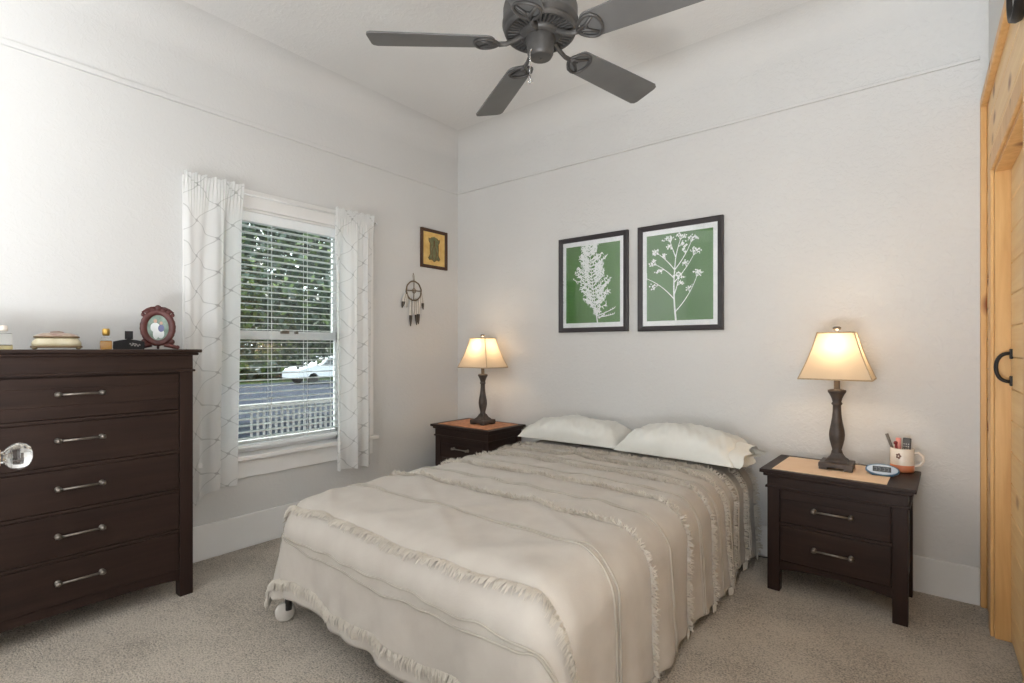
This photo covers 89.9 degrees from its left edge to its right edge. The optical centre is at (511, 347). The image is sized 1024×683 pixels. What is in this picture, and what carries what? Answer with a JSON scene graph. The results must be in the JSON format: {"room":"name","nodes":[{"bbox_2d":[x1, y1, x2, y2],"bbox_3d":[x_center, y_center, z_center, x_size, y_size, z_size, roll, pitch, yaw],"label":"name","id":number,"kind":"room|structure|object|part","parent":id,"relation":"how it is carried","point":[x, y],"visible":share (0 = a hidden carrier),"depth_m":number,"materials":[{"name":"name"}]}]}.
{"room":"bedroom","nodes":[
{"label":"bedroom","id":0,"kind":"room"},
{"bbox_2d":[0,0,457,526],"bbox_3d":[-2.459,-0.329,2.563,0.140,3.257,6.340,0,0,38],"label":"wall","id":1,"kind":"structure","parent":0,"point":[92,167],"depth_m":3.01,"materials":[{"name":"paint"}]},
{"bbox_2d":[0,37,457,194],"bbox_3d":[-1.609,-1.474,3.510,0.011,0.033,3.520,0,0,38],"label":"trim","id":2,"kind":"structure","parent":1,"relation":"attached to","point":[4,41],"depth_m":3.10,"materials":[{"name":"paint"}]},
{"bbox_2d":[193,501,299,562],"bbox_3d":[-1.606,1.192,3.507,0.020,0.215,3.520,0,0,38],"label":"baseboard","id":3,"kind":"structure","parent":1,"relation":"attached to","point":[210,540],"depth_m":3.29,"materials":[{"name":"white paint"}]},
{"bbox_2d":[182,174,378,478],"bbox_3d":[-1.580,-0.097,3.620,0.200,1.877,1.410,0,0,38],"label":"window","id":4,"kind":"structure","parent":1,"relation":"in","point":[260,460],"depth_m":3.59,"materials":[{"name":"white paint"}]},
{"bbox_2d":[182,180,377,225],"bbox_3d":[-1.510,-0.985,3.559,0.066,0.022,1.364,0,0,38],"label":"curtain rod","id":5,"kind":"object","parent":4,"relation":"attached to","point":[252,195],"visible":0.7,"depth_m":3.51,"materials":[{"name":"white metal"}]},
{"bbox_2d":[183,170,243,506],"bbox_3d":[-1.814,-0.051,3.117,0.077,1.971,0.340,0,0,38],"label":"sheer curtain","id":6,"kind":"object","parent":5,"relation":"hanging from","point":[212,207],"visible":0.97,"depth_m":3.11,"materials":[{"name":"white fabric"}]},
{"bbox_3d":[-1.493,-0.985,3.545,0.013,0.014,1.350,0,0,38],"label":"rod","id":7,"kind":"part","parent":5,"relation":"part of","materials":[{"name":"white metal"}]},
{"bbox_2d":[335,207,373,470],"bbox_3d":[-1.196,-0.060,3.890,0.076,1.951,0.340,0,0,38],"label":"sheer curtain","id":8,"kind":"object","parent":5,"relation":"hanging from","point":[353,230],"visible":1,"depth_m":3.87,"materials":[{"name":"white fabric"}]},
{"bbox_2d":[238,210,337,449],"bbox_3d":[-1.590,-0.119,3.594,0.056,1.559,0.939,0,0,38],"label":"blind","id":9,"kind":"object","parent":4,"relation":"attached to","point":[249,217],"visible":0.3,"depth_m":3.62,"materials":[{"name":"white plastic"}]},
{"bbox_3d":[-1.591,0.648,3.594,0.052,0.024,0.931,0,0,38],"label":"rail","id":10,"kind":"part","parent":9,"relation":"part of","materials":[{"name":"white plastic"}]},
{"bbox_3d":[-1.590,-0.102,3.594,0.056,1.475,0.742,0,0,38],"label":"ladder cord","id":11,"kind":"part","parent":9,"relation":"part of","materials":[{"name":"white fabric"}]},
{"bbox_3d":[-1.628,0.288,3.624,0.028,0.812,0.945,0,0,38],"label":"sash","id":12,"kind":"part","parent":4,"relation":"part of","materials":[{"name":"white paint"}]},
{"bbox_3d":[-1.653,-0.480,3.643,0.027,0.840,0.945,0,0,38],"label":"sash","id":13,"kind":"part","parent":4,"relation":"part of","materials":[{"name":"white paint"}]},
{"bbox_2d":[401,273,423,325],"bbox_3d":[-0.856,-0.421,4.441,0.024,0.468,0.253,0,0,38],"label":"dreamcatcher","id":14,"kind":"object","parent":1,"relation":"attached to","point":[416,309],"visible":1,"depth_m":4.45},
{"bbox_2d":[420,227,447,270],"bbox_3d":[-0.702,-0.892,4.638,0.026,0.348,0.316,0,0,38],"label":"picture","id":15,"kind":"object","parent":1,"relation":"attached to","point":[433,243],"visible":1,"depth_m":4.63,"materials":[{"name":"yellow paper"}]},
{"bbox_3d":[-0.708,-0.892,4.643,0.009,0.300,0.268,0,0,38],"label":"panel","id":16,"kind":"part","parent":15,"relation":"part of","materials":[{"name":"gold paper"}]},
{"bbox_2d":[0,537,1022,682],"bbox_3d":[-0.667,1.360,1.137,4.760,0.120,6.340,0,0,38],"label":"floor","id":17,"kind":"structure","parent":0,"point":[814,629],"depth_m":2.27,"materials":[{"name":"carpet"}]},
{"bbox_2d":[0,349,201,632],"bbox_3d":[-2.128,0.653,2.474,0.438,1.293,0.997,0,0,38],"label":"dresser","id":18,"kind":"object","parent":17,"relation":"on","point":[101,509],"visible":1,"depth_m":2.40,"materials":[{"name":"brown wood"}]},
{"bbox_2d":[0,325,12,349],"bbox_3d":[-2.305,-0.048,2.323,0.064,0.110,0.036,0,0,-45],"label":"perfume bottle","id":19,"kind":"object","parent":18,"relation":"on","point":[6,339],"visible":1,"depth_m":2.32,"materials":[{"name":"clear"}]},
{"bbox_2d":[30,331,82,348],"bbox_3d":[-2.189,-0.037,2.469,0.192,0.088,0.117,0,0,-42],"label":"trinket box","id":20,"kind":"object","parent":18,"relation":"on","point":[54,339],"visible":0.99,"depth_m":2.43,"materials":[{"name":"beige ceramic"}]},
{"bbox_3d":[-2.189,-0.068,2.469,0.165,0.027,0.098,0,0,-42],"label":"lid","id":21,"kind":"part","parent":20,"relation":"part of","materials":[{"name":"white ceramic"}]},
{"bbox_3d":[-1.976,1.054,2.353,0.030,0.025,0.183,0,0,38],"label":"handle","id":22,"kind":"part","parent":18,"relation":"part of","materials":[{"name":"grey metal"}]},
{"bbox_3d":[-1.976,0.845,2.353,0.030,0.025,0.183,0,0,38],"label":"handle","id":23,"kind":"part","parent":18,"relation":"part of","materials":[{"name":"grey metal"}]},
{"bbox_3d":[-1.976,0.634,2.353,0.030,0.025,0.183,0,0,38],"label":"handle","id":24,"kind":"part","parent":18,"relation":"part of","materials":[{"name":"grey metal"}]},
{"bbox_3d":[-1.976,0.416,2.353,0.030,0.025,0.183,0,0,38],"label":"handle","id":25,"kind":"part","parent":18,"relation":"part of","materials":[{"name":"grey metal"}]},
{"bbox_3d":[-1.976,0.209,2.353,0.030,0.025,0.183,0,0,38],"label":"handle","id":26,"kind":"part","parent":18,"relation":"part of","materials":[{"name":"grey metal"}]},
{"bbox_3d":[-1.998,1.058,2.370,0.026,0.192,0.805,0,0,38],"label":"drawer","id":27,"kind":"part","parent":18,"relation":"part of","materials":[{"name":"brown wood"}]},
{"bbox_3d":[-1.998,0.847,2.370,0.026,0.191,0.805,0,0,38],"label":"drawer","id":28,"kind":"part","parent":18,"relation":"part of","materials":[{"name":"brown wood"}]},
{"bbox_3d":[-1.998,0.640,2.370,0.026,0.182,0.805,0,0,38],"label":"drawer","id":29,"kind":"part","parent":18,"relation":"part of","materials":[{"name":"brown wood"}]},
{"bbox_3d":[-1.998,0.433,2.370,0.026,0.191,0.805,0,0,38],"label":"drawer","id":30,"kind":"part","parent":18,"relation":"part of","materials":[{"name":"brown wood"}]},
{"bbox_3d":[-1.997,0.225,2.370,0.028,0.186,0.805,0,0,38],"label":"drawer","id":31,"kind":"part","parent":18,"relation":"part of","materials":[{"name":"brown wood"}]},
{"bbox_2d":[100,329,111,348],"bbox_3d":[-2.071,-0.046,2.617,0.048,0.106,0.032,0,0,-38],"label":"perfume bottle","id":32,"kind":"object","parent":18,"relation":"on","point":[105,343],"visible":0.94,"depth_m":2.61,"materials":[{"name":"orange"}]},
{"bbox_2d":[113,331,144,348],"bbox_3d":[-1.973,-0.040,2.642,0.132,0.094,0.040,0,0,-37],"label":"perfume bottle","id":33,"kind":"object","parent":18,"relation":"on","point":[128,343],"visible":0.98,"depth_m":2.63,"materials":[{"name":"black glass"}]},
{"bbox_2d":[139,305,179,348],"bbox_3d":[-1.933,-0.113,2.802,0.198,0.239,0.093,0,0,-35],"label":"photo frame","id":34,"kind":"object","parent":18,"relation":"on","point":[157,328],"visible":0.94,"depth_m":2.77,"materials":[{"name":"brown wood"}]},
{"bbox_2d":[147,315,168,339],"bbox_3d":[-1.916,-0.110,2.777,0.102,0.144,0.002,0,0,-35],"label":"photograph","id":35,"kind":"object","parent":34,"relation":"attached to","point":[157,325],"depth_m":2.78},
{"bbox_3d":[-1.738,0.710,2.720,0.062,1.180,0.062,0,0,38],"label":"leg","id":36,"kind":"part","parent":18,"relation":"part of","materials":[{"name":"brown wood"}]},
{"bbox_2d":[275,599,295,621],"bbox_3d":[0.184,1.022,2.818,1.568,0.554,2.250,0,0,38],"label":"bed","id":37,"kind":"object","parent":17,"relation":"on","point":[285,610],"visible":0.15,"depth_m":2.43,"materials":[{"name":"metal"}]},
{"bbox_3d":[-1.065,1.192,2.444,0.032,0.105,0.030,0,0,38],"label":"leg","id":38,"kind":"part","parent":37,"relation":"part of","materials":[{"name":"metal"}]},
{"bbox_2d":[264,440,762,682],"bbox_3d":[0.171,0.968,2.803,1.740,0.646,2.291,0,0,38],"label":"bedspread","id":39,"kind":"object","parent":37,"relation":"on","point":[541,561],"visible":0.98,"depth_m":2.02,"materials":[{"name":"fabric"}]},
{"bbox_2d":[518,414,631,448],"bbox_3d":[0.487,0.586,3.784,0.810,0.176,0.410,0,0,36],"label":"pillow","id":40,"kind":"object","parent":39,"relation":"on","point":[575,429],"visible":0.94,"depth_m":3.63,"materials":[{"name":"fabric"}]},
{"bbox_2d":[613,422,765,468],"bbox_3d":[1.110,0.577,3.241,0.822,0.194,0.430,0,0,41],"label":"pillow","id":41,"kind":"object","parent":39,"relation":"on","point":[685,441],"visible":1,"depth_m":3.09,"materials":[{"name":"fabric"}]},
{"bbox_2d":[430,418,525,465],"bbox_3d":[-0.293,0.975,4.384,0.670,0.650,0.477,0,0,38],"label":"nightstand","id":42,"kind":"object","parent":17,"relation":"on","point":[451,442],"visible":0.5,"depth_m":4.23,"materials":[{"name":"brown wood"}]},
{"bbox_3d":[-0.617,1.024,4.412,0.060,0.552,0.058,0,0,38],"label":"leg","id":43,"kind":"part","parent":42,"relation":"part of","materials":[{"name":"brown wood"}]},
{"bbox_3d":[-0.429,0.838,4.212,0.185,0.025,0.030,0,0,38],"label":"handle","id":44,"kind":"part","parent":42,"relation":"part of","materials":[{"name":"grey metal"}]},
{"bbox_3d":[-0.412,0.840,4.233,0.476,0.172,0.028,0,0,38],"label":"drawer","id":45,"kind":"part","parent":42,"relation":"part of","materials":[{"name":"brown wood"}]},
{"bbox_2d":[438,419,517,429],"bbox_3d":[-0.290,0.648,4.370,0.565,0.004,0.390,0,0,38],"label":"mat","id":46,"kind":"object","parent":42,"relation":"on","point":[465,422],"visible":0.94,"depth_m":4.33,"materials":[{"name":"fabric"}]},
{"bbox_2d":[457,334,507,425],"bbox_3d":[-0.249,0.264,4.370,0.336,0.763,0.276,0,0,38],"label":"table lamp","id":47,"kind":"object","parent":46,"relation":"on","point":[483,353],"visible":1,"depth_m":4.32,"materials":[{"name":"beige fabric"}]},
{"bbox_3d":[-0.249,0.041,4.370,0.330,0.246,0.270,0,0,38],"label":"lamp shade","id":48,"kind":"part","parent":47,"relation":"part of","materials":[{"name":"white fabric"}]},
{"bbox_3d":[-0.249,0.041,4.370,0.336,0.254,0.276,0,0,38],"label":"shade trim","id":49,"kind":"part","parent":47,"relation":"part of","materials":[{"name":"beige fabric"}]},
{"bbox_3d":[-0.249,0.345,4.370,0.081,0.440,0.081,0,0,38],"label":"stem","id":50,"kind":"part","parent":47,"relation":"part of","materials":[{"name":"brown metal"}]},
{"bbox_3d":[-0.192,1.024,4.074,0.060,0.552,0.058,0,0,38],"label":"leg","id":51,"kind":"part","parent":42,"relation":"part of","materials":[{"name":"brown wood"}]},
{"bbox_2d":[759,454,920,626],"bbox_3d":[1.746,0.975,2.739,0.670,0.650,0.477,0,0,40],"label":"nightstand","id":52,"kind":"object","parent":17,"relation":"on","point":[858,533],"visible":0.97,"depth_m":2.56,"materials":[{"name":"brown wood"}]},
{"bbox_3d":[1.423,1.024,2.779,0.060,0.552,0.058,0,0,40],"label":"leg","id":53,"kind":"part","parent":52,"relation":"part of","materials":[{"name":"brown wood"}]},
{"bbox_2d":[772,457,889,484],"bbox_3d":[1.717,0.648,2.746,0.514,0.002,0.413,0,0,38],"label":"table runner","id":54,"kind":"object","parent":52,"relation":"on","point":[793,464],"visible":0.79,"depth_m":2.71,"materials":[{"name":"beige fabric"}]},
{"bbox_2d":[797,326,876,472],"bbox_3d":[1.749,0.265,2.761,0.336,0.763,0.276,0,0,38],"label":"table lamp","id":55,"kind":"object","parent":54,"relation":"on","point":[836,356],"visible":1,"depth_m":2.71,"materials":[{"name":"beige fabric"}]},
{"bbox_3d":[1.749,0.346,2.761,0.081,0.440,0.081,0,0,38],"label":"stem","id":56,"kind":"part","parent":55,"relation":"part of","materials":[{"name":"brown metal"}]},
{"bbox_3d":[1.749,0.042,2.761,0.336,0.254,0.276,0,0,38],"label":"shade trim","id":57,"kind":"part","parent":55,"relation":"part of","materials":[{"name":"beige fabric"}]},
{"bbox_3d":[1.749,0.042,2.761,0.330,0.246,0.270,0,0,38],"label":"lamp shade","id":58,"kind":"part","parent":55,"relation":"part of","materials":[{"name":"white fabric"}]},
{"bbox_2d":[865,464,899,476],"bbox_3d":[1.881,0.621,2.607,0.142,0.065,0.053,0,0,34],"label":"digital clock","id":59,"kind":"object","parent":54,"relation":"on","point":[874,469],"visible":1,"depth_m":2.59,"materials":[{"name":"blue plastic"}]},
{"bbox_3d":[1.604,1.038,2.572,0.185,0.025,0.030,0,0,40],"label":"handle","id":60,"kind":"part","parent":52,"relation":"part of","materials":[{"name":"grey metal"}]},
{"bbox_3d":[1.604,0.838,2.572,0.185,0.025,0.030,0,0,40],"label":"handle","id":61,"kind":"part","parent":52,"relation":"part of","materials":[{"name":"grey metal"}]},
{"bbox_3d":[1.622,1.038,2.593,0.476,0.188,0.026,0,0,41],"label":"drawer","id":62,"kind":"part","parent":52,"relation":"part of","materials":[{"name":"brown wood"}]},
{"bbox_3d":[1.621,0.840,2.593,0.476,0.172,0.028,0,0,41],"label":"drawer","id":63,"kind":"part","parent":52,"relation":"part of","materials":[{"name":"brown wood"}]},
{"bbox_3d":[1.837,1.024,2.426,0.060,0.552,0.058,0,0,41],"label":"leg","id":64,"kind":"part","parent":52,"relation":"part of","materials":[{"name":"brown wood"}]},
{"bbox_2d":[890,446,924,472],"bbox_3d":[2.062,0.588,2.692,0.106,0.123,0.135,0,0,-15],"label":"mug","id":65,"kind":"object","parent":52,"relation":"on","point":[902,459],"visible":0.9,"depth_m":2.66,"materials":[{"name":"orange ceramic"}]},
{"bbox_2d":[885,433,892,447],"bbox_3d":[2.021,0.545,2.732,0.058,0.179,0.016,0,0,38],"label":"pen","id":66,"kind":"object","parent":65,"relation":"in","point":[886,434],"visible":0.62,"depth_m":2.73,"materials":[{"name":"beige plastic"}]},
{"bbox_2d":[896,438,900,448],"bbox_3d":[2.056,0.556,2.727,0.026,0.157,0.024,0,0,38],"label":"tube","id":67,"kind":"object","parent":65,"relation":"in","point":[898,440],"visible":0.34,"depth_m":2.72,"materials":[{"name":"pink plastic"}]},
{"bbox_2d":[902,438,911,449],"bbox_3d":[2.078,0.554,2.704,0.044,0.161,0.026,0,0,38],"label":"remote control","id":68,"kind":"object","parent":65,"relation":"in","point":[906,445],"visible":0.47,"depth_m":2.70,"materials":[{"name":"plastic"}]},
{"bbox_3d":[2.110,0.581,2.657,0.048,0.087,0.013,0,0,44],"label":"handle","id":69,"kind":"part","parent":65,"relation":"part of","materials":[{"name":"white ceramic"}]},
{"bbox_3d":[2.078,1.024,2.708,0.060,0.552,0.058,0,0,41],"label":"leg","id":70,"kind":"part","parent":52,"relation":"part of","materials":[{"name":"brown wood"}]},
{"bbox_2d":[48,0,980,163],"bbox_3d":[-0.667,-1.917,1.137,4.760,0.320,6.340,0,0,38],"label":"ceiling","id":71,"kind":"structure","parent":0,"point":[319,54],"depth_m":3.30,"materials":[{"name":"paint"}]},
{"bbox_2d":[366,0,703,115],"bbox_3d":[0.143,-1.476,1.963,1.241,0.961,1.266,0,0,38],"label":"ceiling fan","id":72,"kind":"object","parent":71,"relation":"hanging from","point":[539,29],"visible":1,"depth_m":1.93,"materials":[{"name":"grey metal"}]},
{"bbox_3d":[-0.303,-1.173,1.954,0.480,0.038,0.140,0,0,-3],"label":"blade","id":73,"kind":"part","parent":72,"relation":"part of","materials":[{"name":"grey wood"}]},
{"bbox_3d":[-0.036,-1.173,2.359,0.140,0.038,0.480,0,0,-21],"label":"blade","id":74,"kind":"part","parent":72,"relation":"part of","materials":[{"name":"grey wood"}]},
{"bbox_3d":[0.000,-1.173,1.576,0.140,0.038,0.480,0,0,15],"label":"blade","id":75,"kind":"part","parent":72,"relation":"part of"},
{"bbox_2d":[504,7,575,53],"bbox_3d":[0.109,-1.211,1.973,0.280,0.014,0.280,0,0,38],"label":"motor","id":76,"kind":"object","parent":72,"relation":"attached to","point":[553,20],"depth_m":1.92,"materials":[{"name":"grey metal"}]},
{"bbox_3d":[0.431,-1.173,2.230,0.480,0.038,0.140,0,0,-39],"label":"blade","id":77,"kind":"part","parent":72,"relation":"part of","materials":[{"name":"grey wood"}]},
{"bbox_3d":[0.453,-1.173,1.746,0.480,0.038,0.140,0,0,33],"label":"blade","id":78,"kind":"part","parent":72,"relation":"part of","materials":[{"name":"grey wood"}]},
{"bbox_2d":[458,0,988,567],"bbox_3d":[1.271,-0.329,3.557,4.740,3.257,0.140,0,0,38],"label":"wall","id":79,"kind":"structure","parent":0,"point":[859,211],"depth_m":3.14,"materials":[{"name":"paint"}]},
{"bbox_2d":[559,229,628,332],"bbox_3d":[0.619,-0.498,3.967,0.604,0.748,0.030,0,0,38],"label":"picture frame","id":80,"kind":"object","parent":79,"relation":"attached to","point":[593,269],"visible":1,"depth_m":3.95,"materials":[{"name":"black painted wood"},{"name":"glass"},{"name":"green and white printed paper"}]},
{"bbox_2d":[566,241,619,323],"bbox_3d":[0.620,-0.498,3.968,0.472,0.604,0.001,0,0,38],"label":"print","id":81,"kind":"object","parent":80,"relation":"attached to","point":[592,267],"depth_m":3.96},
{"bbox_2d":[638,215,723,331],"bbox_3d":[1.151,-0.496,3.544,0.597,0.752,0.030,0,0,38],"label":"picture frame","id":82,"kind":"object","parent":79,"relation":"attached to","point":[681,263],"visible":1,"depth_m":3.53,"materials":[{"name":"green paper"}]},
{"bbox_2d":[647,227,712,320],"bbox_3d":[1.152,-0.496,3.545,0.465,0.608,0.001,0,0,38],"label":"print","id":83,"kind":"object","parent":82,"relation":"attached to","point":[679,261],"depth_m":3.54},
{"bbox_2d":[457,55,979,194],"bbox_3d":[0.920,-1.468,3.738,3.687,0.021,0.014,0,0,38],"label":"trim","id":84,"kind":"structure","parent":79,"relation":"attached to","point":[975,58],"depth_m":3.23,"materials":[{"name":"paint"}]},
{"bbox_2d":[758,524,979,605],"bbox_3d":[0.926,1.205,3.729,3.667,0.190,0.020,0,0,38],"label":"baseboard","id":85,"kind":"structure","parent":79,"relation":"attached to","point":[945,579],"depth_m":2.67,"materials":[{"name":"white paint"}]},
{"bbox_2d":[987,0,1023,635],"bbox_3d":[1.628,-0.329,1.523,0.128,3.257,2.600,0,0,38],"label":"wall","id":86,"kind":"structure","parent":0,"point":[1012,57],"depth_m":2.25,"materials":[{"name":"paint"}]},
{"bbox_2d":[980,0,1009,607],"bbox_3d":[1.569,0.024,1.570,0.027,2.552,2.600,0,0,38],"label":"trim","id":87,"kind":"structure","parent":86,"relation":"attached to","point":[1003,26],"depth_m":2.56,"materials":[{"name":"brown wood"}]},
{"bbox_2d":[988,62,1023,682],"bbox_3d":[1.903,0.210,1.922,0.090,2.180,1.098,0,0,38],"label":"door","id":88,"kind":"structure","parent":86,"relation":"in","point":[1008,365],"depth_m":2.27,"materials":[{"name":"brown wood"}]},
{"bbox_3d":[2.155,0.085,2.251,0.062,0.162,0.028,0,0,38],"label":"handle","id":89,"kind":"part","parent":88,"relation":"part of","materials":[{"name":"black metal"}]},
{"bbox_3d":[1.929,0.249,1.901,0.024,2.076,0.900,0,0,38],"label":"panel","id":90,"kind":"part","parent":88,"relation":"part of","materials":[{"name":"brown wood"}]},
{"bbox_2d":[1006,0,1023,23],"bbox_3d":[1.634,-1.200,1.658,0.030,0.272,0.272,0,0,38],"label":"roller","id":91,"kind":"object","parent":86,"relation":"attached to","point":[1014,9],"visible":1,"depth_m":1.66,"materials":[{"name":"black metal"}]},
{"bbox_3d":[-0.914,-0.329,0.618,0.900,3.257,0.140,0,0,39],"label":"wall","id":92,"kind":"structure","parent":0,"visible":0},
{"bbox_2d":[0,443,32,469],"bbox_3d":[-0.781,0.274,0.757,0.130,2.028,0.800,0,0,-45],"label":"door knob","id":93,"kind":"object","parent":92,"relation":"in","point":[16,456],"depth_m":1.01,"materials":[{"name":"clear"}]},
{"label":"outside","id":94,"kind":"structure","parent":0,"visible":0},
{"bbox_2d":[239,377,332,384],"bbox_3d":[-13.513,1.975,24.810,44.860,0.150,75.000,0,0,38],"label":"ground","id":95,"kind":"structure","parent":94,"point":[322,378],"depth_m":29.09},
{"bbox_2d":[238,380,332,440],"bbox_3d":[-7.823,1.893,20.285,17.400,0.015,75.000,0,0,38],"label":"street","id":96,"kind":"structure","parent":95,"relation":"on","point":[318,385],"depth_m":18.42,"materials":[{"name":"grey asphalt"}]},
{"bbox_2d":[282,356,332,382],"bbox_3d":[-10.125,1.175,28.153,1.720,1.450,4.250,0,0,38],"label":"car","id":97,"kind":"object","parent":96,"relation":"on","point":[324,362],"visible":0.32,"depth_m":26.78,"materials":[{"name":"white paint"}]},
{"bbox_2d":[239,328,331,381],"bbox_3d":[-13.375,0.359,32.843,3.281,5.546,24.456,0,0,38],"label":"hedge","id":98,"kind":"object","parent":95,"relation":"on","point":[263,370],"visible":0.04,"depth_m":30.05,"materials":[{"name":"green plant"}]},
{"bbox_2d":[239,397,332,439],"bbox_3d":[-2.035,1.200,5.714,0.100,1.400,3.900,0,0,38],"label":"porch railing","id":99,"kind":"object","parent":95,"relation":"on","point":[276,406],"visible":0.04,"depth_m":5.33,"materials":[{"name":"paint"}]},
{"bbox_3d":[-2.035,0.578,5.714,0.080,0.045,3.800,0,0,38],"label":"rail","id":100,"kind":"part","parent":99,"relation":"part of","materials":[{"name":"paint"}]},
{"bbox_2d":[240,222,332,371],"bbox_3d":[-3.498,-0.896,9.096,6.128,5.610,3.844,0,0,-41],"label":"tree","id":101,"kind":"object","parent":95,"relation":"on","point":[244,326],"visible":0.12,"depth_m":7.90,"materials":[{"name":"green plant"}]}
]}

